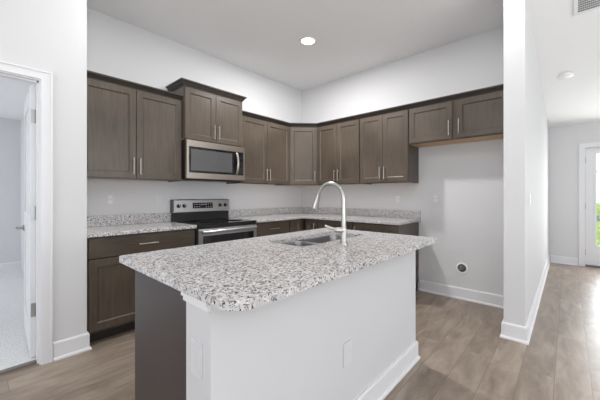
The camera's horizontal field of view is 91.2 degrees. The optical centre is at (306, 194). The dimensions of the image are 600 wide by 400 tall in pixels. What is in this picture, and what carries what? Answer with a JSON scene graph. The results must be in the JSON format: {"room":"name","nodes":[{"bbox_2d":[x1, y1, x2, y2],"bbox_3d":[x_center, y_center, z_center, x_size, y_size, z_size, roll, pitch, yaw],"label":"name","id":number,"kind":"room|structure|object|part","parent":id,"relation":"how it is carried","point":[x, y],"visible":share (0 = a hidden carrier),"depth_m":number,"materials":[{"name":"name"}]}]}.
{"room":"kitchen","nodes":[
{"label":"kitchen","id":0,"kind":"room"},
{"bbox_2d":[0,117,20,262],"bbox_3d":[-5.972,-0.005,3.501,0.100,2.460,3.685,0,0,42],"label":"wall","id":1,"kind":"structure","parent":0,"point":[10,129],"depth_m":4.75,"materials":[{"name":"white paint"}]},
{"bbox_2d":[0,261,20,270],"bbox_3d":[-5.926,1.159,3.459,0.027,0.133,3.685,0,0,42],"label":"baseboard","id":2,"kind":"structure","parent":1,"relation":"attached to","point":[11,265],"depth_m":4.74,"materials":[{"name":"white"}]},
{"bbox_2d":[0,269,35,369],"bbox_3d":[-4.501,1.244,2.188,3.845,0.062,3.685,0,0,42],"label":"floor","id":3,"kind":"structure","parent":0,"point":[14,350],"depth_m":2.81,"materials":[{"name":"white carpet"}]},
{"bbox_2d":[0,77,35,119],"bbox_3d":[-4.525,-1.265,2.209,3.780,0.060,3.685,0,0,42],"label":"ceiling","id":4,"kind":"structure","parent":0,"point":[13,93],"depth_m":3.72,"materials":[{"name":"white paint"}]},
{"bbox_2d":[0,360,36,374],"bbox_3d":[-2.219,1.217,1.864,0.040,0.016,0.770,0,0,42],"label":"trim","id":5,"kind":"structure","parent":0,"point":[7,370],"depth_m":2.07,"materials":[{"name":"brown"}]},
{"bbox_2d":[21,115,23,272],"bbox_3d":[-3.505,-0.005,3.836,3.135,2.460,0.100,0,0,42],"label":"wall","id":6,"kind":"structure","parent":0,"point":[22,119],"depth_m":4.65,"materials":[{"name":"white paint"}]},
{"bbox_2d":[0,0,86,341],"bbox_3d":[-3.172,-0.300,0.801,0.115,3.050,4.185,0,0,42],"label":"wall","id":7,"kind":"structure","parent":0,"point":[46,35],"depth_m":2.22,"materials":[{"name":"white paint"}]},
{"bbox_2d":[15,84,35,357],"bbox_3d":[-2.272,0.193,2.409,0.840,2.025,0.144,0,0,44],"label":"door","id":8,"kind":"structure","parent":7,"relation":"in","point":[29,227],"depth_m":2.19,"materials":[{"name":"white paint"}]},
{"bbox_2d":[0,60,52,364],"bbox_3d":[-2.212,0.165,1.858,0.139,2.121,0.912,0,0,42],"label":"door frame","id":9,"kind":"structure","parent":7,"relation":"attached to","point":[46,77],"depth_m":2.13,"materials":[{"name":"white wood"}]},
{"bbox_2d":[53,331,91,361],"bbox_3d":[-1.802,1.159,2.263,0.071,0.133,0.231,0,0,42],"label":"baseboard","id":10,"kind":"structure","parent":7,"relation":"attached to","point":[71,346],"depth_m":2.24,"materials":[{"name":"white wood"}]},
{"bbox_2d":[87,7,301,221],"bbox_3d":[-1.189,-0.300,3.991,0.115,3.050,3.415,0,0,42],"label":"wall","id":11,"kind":"structure","parent":0,"point":[117,48],"depth_m":3.43,"materials":[{"name":"white paint"}]},
{"bbox_2d":[106,194,113,204],"bbox_3d":[-1.997,0.049,2.992,0.008,0.116,0.072,0,0,42],"label":"power outlet","id":12,"kind":"object","parent":11,"relation":"attached to","point":[109,197],"visible":1,"depth_m":2.99,"materials":[{"name":"white plastic"}]},
{"bbox_2d":[87,213,169,226],"bbox_3d":[-1.901,0.260,3.089,0.020,0.103,0.918,0,0,42],"label":"backsplash","id":13,"kind":"structure","parent":11,"relation":"attached to","point":[106,220],"depth_m":3.09,"materials":[{"name":"stone"}]},
{"bbox_2d":[87,78,181,181],"bbox_3d":[-1.774,-0.605,2.978,0.358,0.910,0.920,0,0,42],"label":"upper cabinet","id":14,"kind":"object","parent":11,"relation":"attached to","point":[132,134],"visible":0.85,"depth_m":2.85,"materials":[{"name":"brown wood"}]},
{"bbox_3d":[-1.824,-0.596,2.719,0.019,0.868,0.450,0,0,42],"label":"door","id":15,"kind":"part","parent":14,"relation":"part of","materials":[{"name":"brown wood"}]},
{"bbox_2d":[87,70,182,100],"bbox_3d":[-1.672,-1.064,2.887,0.064,0.056,0.919,0,0,42],"label":"crown molding","id":16,"kind":"structure","parent":14,"relation":"attached to","point":[90,74],"depth_m":2.85,"materials":[{"name":"brown wood"}]},
{"bbox_3d":[-1.522,-0.596,3.058,0.019,0.868,0.450,0,0,42],"label":"door","id":17,"kind":"part","parent":14,"relation":"part of","materials":[{"name":"brown wood"}]},
{"bbox_2d":[155,195,160,204],"bbox_3d":[-1.685,0.055,3.344,0.006,0.114,0.070,0,0,42],"label":"blank plate","id":18,"kind":"object","parent":11,"relation":"attached to","point":[157,197],"visible":1,"depth_m":3.34,"materials":[{"name":"white plastic"}]},
{"bbox_2d":[172,85,241,146],"bbox_3d":[-1.193,-0.909,3.591,0.408,0.608,0.768,0,0,42],"label":"upper cabinet","id":19,"kind":"object","parent":11,"relation":"attached to","point":[206,117],"visible":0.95,"depth_m":3.43,"materials":[{"name":"brown wood"}]},
{"bbox_3d":[-1.200,-0.900,3.344,0.019,0.566,0.374,0,0,42],"label":"door","id":20,"kind":"part","parent":19,"relation":"part of","materials":[{"name":"brown wood"}]},
{"bbox_2d":[166,77,246,101],"bbox_3d":[-1.197,-1.226,3.595,0.397,0.062,0.858,0,0,42],"label":"crown molding","id":21,"kind":"structure","parent":19,"relation":"attached to","point":[180,82],"depth_m":3.37,"materials":[{"name":"brown wood"}]},
{"bbox_2d":[181,139,244,181],"bbox_3d":[-1.169,-0.384,3.570,0.469,0.440,0.762,0,0,42],"label":"microwave oven","id":22,"kind":"object","parent":19,"relation":"attached to","point":[201,161],"visible":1,"depth_m":3.40,"materials":[{"name":"silver metal"}]},
{"bbox_3d":[-1.077,-0.388,3.428,0.029,0.288,0.621,0,0,42],"label":"door glass","id":23,"kind":"part","parent":22,"relation":"part of","materials":[{"name":"black glass"}]},
{"bbox_3d":[-0.846,-0.389,3.624,0.058,0.272,0.027,0,0,42],"label":"handle","id":24,"kind":"part","parent":22,"relation":"part of","materials":[{"name":"silver metal"}]},
{"bbox_3d":[-0.839,-0.388,3.694,0.029,0.288,0.092,0,0,42],"label":"control panel","id":25,"kind":"part","parent":22,"relation":"part of","materials":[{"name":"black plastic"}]},
{"bbox_3d":[-0.948,-0.900,3.626,0.019,0.566,0.374,0,0,42],"label":"door","id":26,"kind":"part","parent":19,"relation":"part of","materials":[{"name":"brown wood"}]},
{"bbox_2d":[226,116,289,184],"bbox_3d":[-0.652,-0.605,4.235,0.358,0.910,0.914,0,0,42],"label":"upper cabinet","id":27,"kind":"object","parent":11,"relation":"attached to","point":[266,145],"visible":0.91,"depth_m":4.11,"materials":[{"name":"brown wood"}]},
{"bbox_3d":[-0.701,-0.596,3.977,0.019,0.868,0.447,0,0,42],"label":"door","id":28,"kind":"part","parent":27,"relation":"part of","materials":[{"name":"brown wood"}]},
{"bbox_3d":[-0.566,-0.605,4.159,0.019,0.910,0.914,0,0,42],"label":"frame","id":29,"kind":"part","parent":27,"relation":"part of","materials":[{"name":"brown wood"}]},
{"bbox_3d":[-0.401,-0.596,4.314,0.019,0.868,0.447,0,0,42],"label":"door","id":30,"kind":"part","parent":27,"relation":"part of","materials":[{"name":"brown wood"}]},
{"bbox_2d":[229,207,301,216],"bbox_3d":[-0.575,0.260,4.576,0.020,0.103,1.520,0,0,42],"label":"backsplash","id":31,"kind":"structure","parent":11,"relation":"attached to","point":[286,210],"depth_m":4.48,"materials":[{"name":"stone"}]},
{"bbox_2d":[87,0,503,90],"bbox_3d":[0.328,-1.855,-0.091,7.815,0.060,7.515,0,0,42],"label":"ceiling","id":32,"kind":"structure","parent":0,"point":[262,37],"depth_m":3.20,"materials":[{"name":"white paint"}]},
{"bbox_2d":[300,37,315,44],"bbox_3d":[0.023,-1.820,3.477,0.190,0.008,0.190,0,0,42],"label":"recessed light","id":33,"kind":"object","parent":32,"relation":"in","point":[305,40],"visible":1,"depth_m":3.46,"materials":[{"name":"white plastic"}]},
{"bbox_2d":[0,262,599,399],"bbox_3d":[1.374,1.255,1.070,7.600,0.060,10.640,0,0,42],"label":"floor","id":34,"kind":"structure","parent":0,"point":[462,353],"depth_m":2.20,"materials":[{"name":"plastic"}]},
{"bbox_2d":[87,228,194,342],"bbox_3d":[-1.661,0.783,2.875,0.663,0.883,0.916,0,0,42],"label":"base cabinet","id":35,"kind":"object","parent":34,"relation":"on","point":[110,283],"visible":0.38,"depth_m":2.49,"materials":[{"name":"brown wood"}]},
{"bbox_3d":[-1.596,0.817,2.517,0.019,0.573,0.444,0,0,42],"label":"door","id":36,"kind":"part","parent":35,"relation":"part of","materials":[{"name":"brown wood"}]},
{"bbox_3d":[-1.447,0.437,2.684,0.019,0.160,0.892,0,0,42],"label":"drawer","id":37,"kind":"part","parent":35,"relation":"part of","materials":[{"name":"brown wood"}]},
{"bbox_2d":[87,213,196,237],"bbox_3d":[-1.666,0.275,2.879,0.650,0.133,0.918,0,0,42],"label":"countertop","id":38,"kind":"structure","parent":35,"relation":"on","point":[106,225],"depth_m":2.93,"materials":[{"name":"grey stone"}]},
{"bbox_2d":[170,199,256,244],"bbox_3d":[-1.069,0.640,3.479,0.706,1.170,0.766,0,0,42],"label":"electric range","id":39,"kind":"object","parent":34,"relation":"on","point":[212,220],"visible":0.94,"depth_m":3.45,"materials":[{"name":"silver metal"}]},
{"bbox_3d":[-1.306,0.133,3.692,0.068,0.155,0.764,0,0,42],"label":"control panel","id":40,"kind":"part","parent":39,"relation":"part of","materials":[{"name":"silver metal"}]},
{"bbox_2d":[175,218,255,226],"bbox_3d":[-1.082,0.319,3.492,0.600,0.019,0.764,0,0,42],"label":"cooktop","id":41,"kind":"object","parent":39,"relation":"in","point":[200,222],"depth_m":3.41,"materials":[{"name":"black glass"}]},
{"bbox_3d":[-0.876,0.343,3.308,0.020,0.026,0.756,0,0,42],"label":"vent trim","id":42,"kind":"part","parent":39,"relation":"part of","materials":[{"name":"silver metal"}]},
{"bbox_3d":[-0.866,0.673,3.299,0.047,0.633,0.752,0,0,42],"label":"oven door","id":43,"kind":"part","parent":39,"relation":"part of","materials":[{"name":"silver metal"}]},
{"bbox_3d":[-0.830,0.387,3.257,0.054,0.034,0.690,0,0,42],"label":"handle","id":44,"kind":"part","parent":39,"relation":"part of","materials":[{"name":"silver metal"}]},
{"bbox_2d":[135,240,300,399],"bbox_3d":[-0.098,0.783,1.898,0.640,0.883,1.660,0,0,42],"label":"base cabinet","id":45,"kind":"object","parent":34,"relation":"on","point":[160,308],"visible":0.02,"depth_m":1.26,"materials":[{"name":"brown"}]},
{"bbox_3d":[-0.624,0.783,1.267,0.585,0.883,0.018,0,0,42],"label":"panel","id":46,"kind":"part","parent":45,"relation":"part of","materials":[{"name":"grey"}]},
{"bbox_2d":[119,228,435,310],"bbox_3d":[-0.003,0.326,1.809,1.010,0.030,1.740,0,0,42],"label":"countertop","id":47,"kind":"structure","parent":45,"relation":"on","point":[248,273],"depth_m":1.35,"materials":[{"name":"stone"}]},
{"bbox_2d":[281,235,350,245],"bbox_3d":[0.099,0.437,2.127,0.344,0.190,0.754,0,0,42],"label":"sink","id":48,"kind":"object","parent":47,"relation":"in","point":[312,241],"visible":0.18,"depth_m":2.33,"materials":[{"name":"silver metal"}]},
{"bbox_3d":[-0.043,0.437,1.968,0.344,0.190,0.327,0,0,42],"label":"bowl","id":49,"kind":"part","parent":48,"relation":"part of","materials":[{"name":"silver metal"}]},
{"bbox_3d":[0.208,0.437,2.249,0.344,0.190,0.427,0,0,42],"label":"bowl","id":50,"kind":"part","parent":48,"relation":"part of","materials":[{"name":"silver metal"}]},
{"bbox_2d":[312,182,347,244],"bbox_3d":[0.130,0.112,1.916,0.288,0.399,0.118,0,0,42],"label":"tap","id":51,"kind":"object","parent":47,"relation":"on","point":[343,230],"visible":1,"depth_m":1.85,"materials":[{"name":"grey metal"}]},
{"bbox_3d":[0.181,0.215,1.848,0.127,0.054,0.048,0,0,-9],"label":"lever","id":52,"kind":"part","parent":51,"relation":"part of","materials":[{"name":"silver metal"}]},
{"bbox_2d":[255,220,287,236],"bbox_3d":[-0.646,0.783,4.013,0.663,0.883,0.580,0,0,42],"label":"base cabinet","id":53,"kind":"object","parent":34,"relation":"on","point":[273,227],"visible":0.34,"depth_m":3.79,"materials":[{"name":"brown wood"}]},
{"bbox_2d":[288,218,305,232],"bbox_3d":[-0.157,0.783,4.587,0.628,0.883,0.926,0,0,42],"label":"base cabinet","id":54,"kind":"object","parent":34,"relation":"on","point":[295,225],"visible":0.17,"depth_m":4.15,"materials":[{"name":"brown wood"}]},
{"bbox_3d":[-0.155,0.730,4.132,0.019,0.746,0.206,0,0,42],"label":"door","id":55,"kind":"part","parent":54,"relation":"part of","materials":[{"name":"brown wood"}]},
{"bbox_2d":[306,219,317,229],"bbox_3d":[0.266,0.783,4.400,0.228,0.883,0.663,0,0,42],"label":"base cabinet","id":56,"kind":"object","parent":34,"relation":"on","point":[311,224],"visible":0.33,"depth_m":4.18,"materials":[{"name":"brown wood"}]},
{"bbox_2d":[318,219,353,229],"bbox_3d":[0.570,0.783,4.129,0.584,0.883,0.663,0,0,42],"label":"base cabinet","id":57,"kind":"object","parent":34,"relation":"on","point":[321,223],"visible":0.19,"depth_m":3.92,"materials":[{"name":"brown wood"}]},
{"bbox_2d":[354,222,418,290],"bbox_3d":[1.010,0.783,3.736,0.594,0.883,0.663,0,0,42],"label":"base cabinet","id":58,"kind":"object","parent":34,"relation":"on","point":[411,228],"visible":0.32,"depth_m":3.56,"materials":[{"name":"brown wood"}]},
{"bbox_2d":[229,207,420,224],"bbox_3d":[0.193,0.275,3.892,2.076,0.133,1.520,0,0,42],"label":"countertop","id":59,"kind":"structure","parent":58,"relation":"on","point":[390,217],"depth_m":4.16,"materials":[{"name":"grey stone"}]},
{"bbox_3d":[0.819,0.730,3.522,0.570,0.746,0.019,0,0,42],"label":"door","id":60,"kind":"part","parent":58,"relation":"part of","materials":[{"name":"brown wood"}]},
{"bbox_3d":[0.832,0.734,3.536,0.594,0.783,0.019,0,0,42],"label":"frame","id":61,"kind":"part","parent":58,"relation":"part of","materials":[{"name":"brown wood"}]},
{"bbox_2d":[186,250,415,399],"bbox_3d":[0.196,0.783,1.619,0.165,0.883,1.685,0,0,42],"label":"wall","id":62,"kind":"structure","parent":0,"point":[290,347],"depth_m":1.31,"materials":[{"name":"white paint"}]},
{"bbox_2d":[181,292,209,311],"bbox_3d":[-0.375,0.357,0.989,0.173,0.031,0.015,0,0,42],"label":"cap","id":63,"kind":"object","parent":62,"relation":"attached to","point":[187,298],"visible":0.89,"depth_m":0.97,"materials":[{"name":"white"}]},
{"bbox_2d":[191,338,201,380],"bbox_3d":[-0.370,0.553,0.990,0.072,0.118,0.007,0,0,42],"label":"power outlet","id":64,"kind":"object","parent":62,"relation":"attached to","point":[196,347],"visible":1,"depth_m":0.98,"materials":[{"name":"white plastic"}]},
{"bbox_2d":[193,348,197,370],"bbox_3d":[-0.372,0.553,0.988,0.033,0.066,0.002,0,0,42],"label":"socket","id":65,"kind":"object","parent":64,"relation":"attached to","point":[195,350],"depth_m":0.99,"materials":[{"name":"grey plastic"}]},
{"bbox_2d":[343,339,351,367],"bbox_3d":[0.213,0.815,1.509,0.007,0.118,0.072,0,0,42],"label":"power outlet","id":66,"kind":"object","parent":62,"relation":"attached to","point":[347,347],"visible":1,"depth_m":1.50,"materials":[{"name":"white plastic"}]},
{"bbox_2d":[346,346,349,360],"bbox_3d":[0.215,0.815,1.508,0.002,0.066,0.033,0,0,42],"label":"socket","id":67,"kind":"object","parent":66,"relation":"attached to","point":[347,347],"depth_m":1.51,"materials":[{"name":"grey plastic"}]},
{"bbox_2d":[354,341,419,399],"bbox_3d":[0.205,1.159,1.611,0.191,0.133,1.737,0,0,42],"label":"baseboard","id":68,"kind":"structure","parent":62,"relation":"attached to","point":[383,384],"depth_m":1.86,"materials":[{"name":"white wood"}]},
{"bbox_2d":[302,26,503,295],"bbox_3d":[1.109,-0.300,4.172,3.073,3.050,0.115,0,0,42],"label":"wall","id":69,"kind":"structure","parent":0,"point":[468,178],"depth_m":3.58,"materials":[{"name":"white paint"}]},
{"bbox_2d":[277,127,320,185],"bbox_3d":[-0.050,-0.605,4.716,0.617,0.910,0.611,0,0,42],"label":"upper cabinet","id":70,"kind":"object","parent":69,"relation":"attached to","point":[303,140],"visible":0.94,"depth_m":4.49,"materials":[{"name":"brown wood"}]},
{"bbox_3d":[-0.052,-0.156,4.720,0.607,0.012,0.607,0,0,42],"label":"underside panel","id":71,"kind":"part","parent":70,"relation":"part of","materials":[{"name":"brown wood"}]},
{"bbox_3d":[-0.040,-0.605,4.512,0.431,0.910,0.012,0,0,-3],"label":"frame","id":72,"kind":"part","parent":70,"relation":"part of","materials":[{"name":"brown wood"}]},
{"bbox_3d":[-0.039,-0.596,4.495,0.403,0.868,0.019,0,0,-3],"label":"door","id":73,"kind":"part","parent":70,"relation":"part of","materials":[{"name":"brown wood"}]},
{"bbox_2d":[317,119,359,185],"bbox_3d":[0.540,-0.605,4.359,0.755,0.910,0.358,0,0,42],"label":"upper cabinet","id":74,"kind":"object","parent":69,"relation":"attached to","point":[338,145],"visible":0.88,"depth_m":4.22,"materials":[{"name":"brown wood"}]},
{"bbox_3d":[0.312,-0.596,4.383,0.368,0.868,0.019,0,0,42],"label":"door","id":75,"kind":"part","parent":74,"relation":"part of","materials":[{"name":"brown wood"}]},
{"bbox_3d":[0.589,-0.596,4.135,0.368,0.868,0.019,0,0,42],"label":"door","id":76,"kind":"part","parent":74,"relation":"part of","materials":[{"name":"brown wood"}]},
{"bbox_2d":[302,207,420,218],"bbox_3d":[0.700,0.260,4.444,2.056,0.103,0.020,0,0,42],"label":"backsplash","id":77,"kind":"structure","parent":69,"relation":"attached to","point":[337,211],"depth_m":4.24,"materials":[{"name":"stone"}]},
{"bbox_2d":[360,110,418,183],"bbox_3d":[1.077,-0.605,3.880,0.685,0.910,0.358,0,0,42],"label":"upper cabinet","id":78,"kind":"object","parent":69,"relation":"attached to","point":[386,154],"visible":0.99,"depth_m":3.73,"materials":[{"name":"brown wood"}]},
{"bbox_3d":[0.862,-0.596,3.891,0.332,0.868,0.019,0,0,42],"label":"door","id":79,"kind":"part","parent":78,"relation":"part of","materials":[{"name":"brown wood"}]},
{"bbox_3d":[1.113,-0.596,3.667,0.332,0.868,0.019,0,0,42],"label":"door","id":80,"kind":"part","parent":78,"relation":"part of","materials":[{"name":"brown wood"}]},
{"bbox_2d":[395,194,399,202],"bbox_3d":[1.241,0.053,3.970,0.072,0.116,0.008,0,0,42],"label":"power outlet","id":81,"kind":"object","parent":69,"relation":"attached to","point":[397,196],"visible":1,"depth_m":3.97,"materials":[{"name":"white plastic"}]},
{"bbox_2d":[433,194,438,202],"bbox_3d":[1.608,0.047,3.642,0.072,0.116,0.008,0,0,42],"label":"power outlet","id":82,"kind":"object","parent":69,"relation":"attached to","point":[435,196],"visible":1,"depth_m":3.64,"materials":[{"name":"white plastic"}]},
{"bbox_2d":[409,91,503,147],"bbox_3d":[1.713,-0.834,3.313,1.018,0.453,0.358,0,0,42],"label":"upper cabinet","id":83,"kind":"object","parent":69,"relation":"attached to","point":[476,118],"visible":0.89,"depth_m":3.21,"materials":[{"name":"brown wood"}]},
{"bbox_2d":[242,84,503,127],"bbox_3d":[0.723,-1.064,3.812,3.045,0.056,1.035,0,0,18],"label":"crown molding","id":84,"kind":"structure","parent":83,"relation":"attached to","point":[497,88],"depth_m":3.70,"materials":[{"name":"brown wood"}]},
{"bbox_3d":[1.428,-0.825,3.387,0.478,0.411,0.019,0,0,42],"label":"door","id":85,"kind":"part","parent":83,"relation":"part of","materials":[{"name":"brown wood"}]},
{"bbox_3d":[1.737,-0.617,3.341,1.018,0.018,0.284,0,0,42],"label":"underside panel","id":86,"kind":"part","parent":83,"relation":"part of","materials":[{"name":"brown wood"}]},
{"bbox_3d":[1.818,-0.825,3.038,0.478,0.411,0.019,0,0,42],"label":"door","id":87,"kind":"part","parent":83,"relation":"part of","materials":[{"name":"brown wood"}]},
{"bbox_2d":[419,280,503,308],"bbox_3d":[1.834,1.159,3.430,1.003,0.133,0.027,0,0,42],"label":"baseboard","id":88,"kind":"structure","parent":69,"relation":"attached to","point":[485,298],"depth_m":3.42,"materials":[{"name":"white wood"}]},
{"bbox_2d":[456,262,467,273],"bbox_3d":[1.827,0.859,3.443,0.132,0.132,0.018,0,0,42],"label":"water supply box","id":89,"kind":"object","parent":69,"relation":"attached to","point":[461,267],"visible":1,"depth_m":3.44,"materials":[{"name":"white plastic"}]},
{"bbox_2d":[458,264,465,271],"bbox_3d":[1.830,0.859,3.446,0.093,0.093,0.005,0,0,42],"label":"valve","id":90,"kind":"object","parent":89,"relation":"on","point":[461,267],"depth_m":3.44,"materials":[{"name":"grey metal"}]},
{"bbox_2d":[504,0,547,326],"bbox_3d":[3.059,-0.300,3.938,0.149,3.050,3.915,0,0,42],"label":"wall","id":91,"kind":"structure","parent":0,"point":[525,117],"depth_m":2.51,"materials":[{"name":"white paint"}]},
{"bbox_2d":[499,255,549,344],"bbox_3d":[3.050,1.159,3.928,0.201,0.133,3.940,0,0,42],"label":"baseboard","id":92,"kind":"structure","parent":91,"relation":"attached to","point":[521,334],"depth_m":2.52,"materials":[{"name":"white"}]},
{"bbox_2d":[529,0,599,127],"bbox_3d":[4.811,-1.548,2.442,4.498,0.673,4.015,0,0,42],"label":"ceiling","id":93,"kind":"structure","parent":0,"point":[565,42],"depth_m":3.42,"materials":[{"name":"white paint"}]},
{"bbox_2d":[558,72,573,78],"bbox_3d":[3.305,-1.511,3.732,0.154,0.048,0.155,0,0,-43],"label":"smoke detector","id":94,"kind":"object","parent":93,"relation":"attached to","point":[566,75],"visible":1,"depth_m":3.70,"materials":[{"name":"white plastic"}]},
{"bbox_2d":[573,0,599,15],"bbox_3d":[2.562,-1.732,2.528,0.380,0.066,0.376,0,0,42],"label":"ceiling vent","id":95,"kind":"object","parent":93,"relation":"in","point":[580,6],"visible":1,"depth_m":2.67,"materials":[{"name":"white metal"}]},
{"bbox_2d":[548,122,599,265],"bbox_3d":[6.092,-0.025,3.937,4.378,2.500,0.120,0,0,42],"label":"wall","id":96,"kind":"structure","parent":0,"point":[563,141],"depth_m":5.20,"materials":[{"name":"white paint"}]},
{"bbox_2d":[551,255,577,265],"bbox_3d":[4.568,1.159,5.199,0.363,0.133,0.027,0,0,42],"label":"baseboard","id":97,"kind":"structure","parent":96,"relation":"attached to","point":[554,259],"depth_m":5.19,"materials":[{"name":"white wood"}]},
{"bbox_2d":[579,142,599,265],"bbox_3d":[5.152,0.172,4.763,1.064,2.107,0.138,0,0,42],"label":"door frame","id":98,"kind":"structure","parent":96,"relation":"attached to","point":[583,146],"depth_m":5.04,"materials":[{"name":"white wood"}]},
{"bbox_2d":[585,148,599,265],"bbox_3d":[5.125,0.200,4.742,0.912,1.990,0.113,0,0,42],"label":"door","id":99,"kind":"structure","parent":96,"relation":"in","point":[592,252],"depth_m":5.00,"materials":[{"name":"white paint"}]},
{"bbox_2d":[585,264,599,267],"bbox_3d":[5.158,1.211,4.769,0.904,0.028,0.140,0,0,42],"label":"door threshold","id":100,"kind":"structure","parent":96,"relation":"attached to","point":[586,265],"depth_m":4.97,"materials":[{"name":"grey metal"}]},
{"bbox_2d":[596,204,599,245],"bbox_3d":[24.724,1.435,25.433,70.000,0.180,56.710,0,0,42],"label":"ground","id":101,"kind":"structure","parent":0,"point":[597,205],"depth_m":11.91,"materials":[{"name":"green plant"}]}
]}

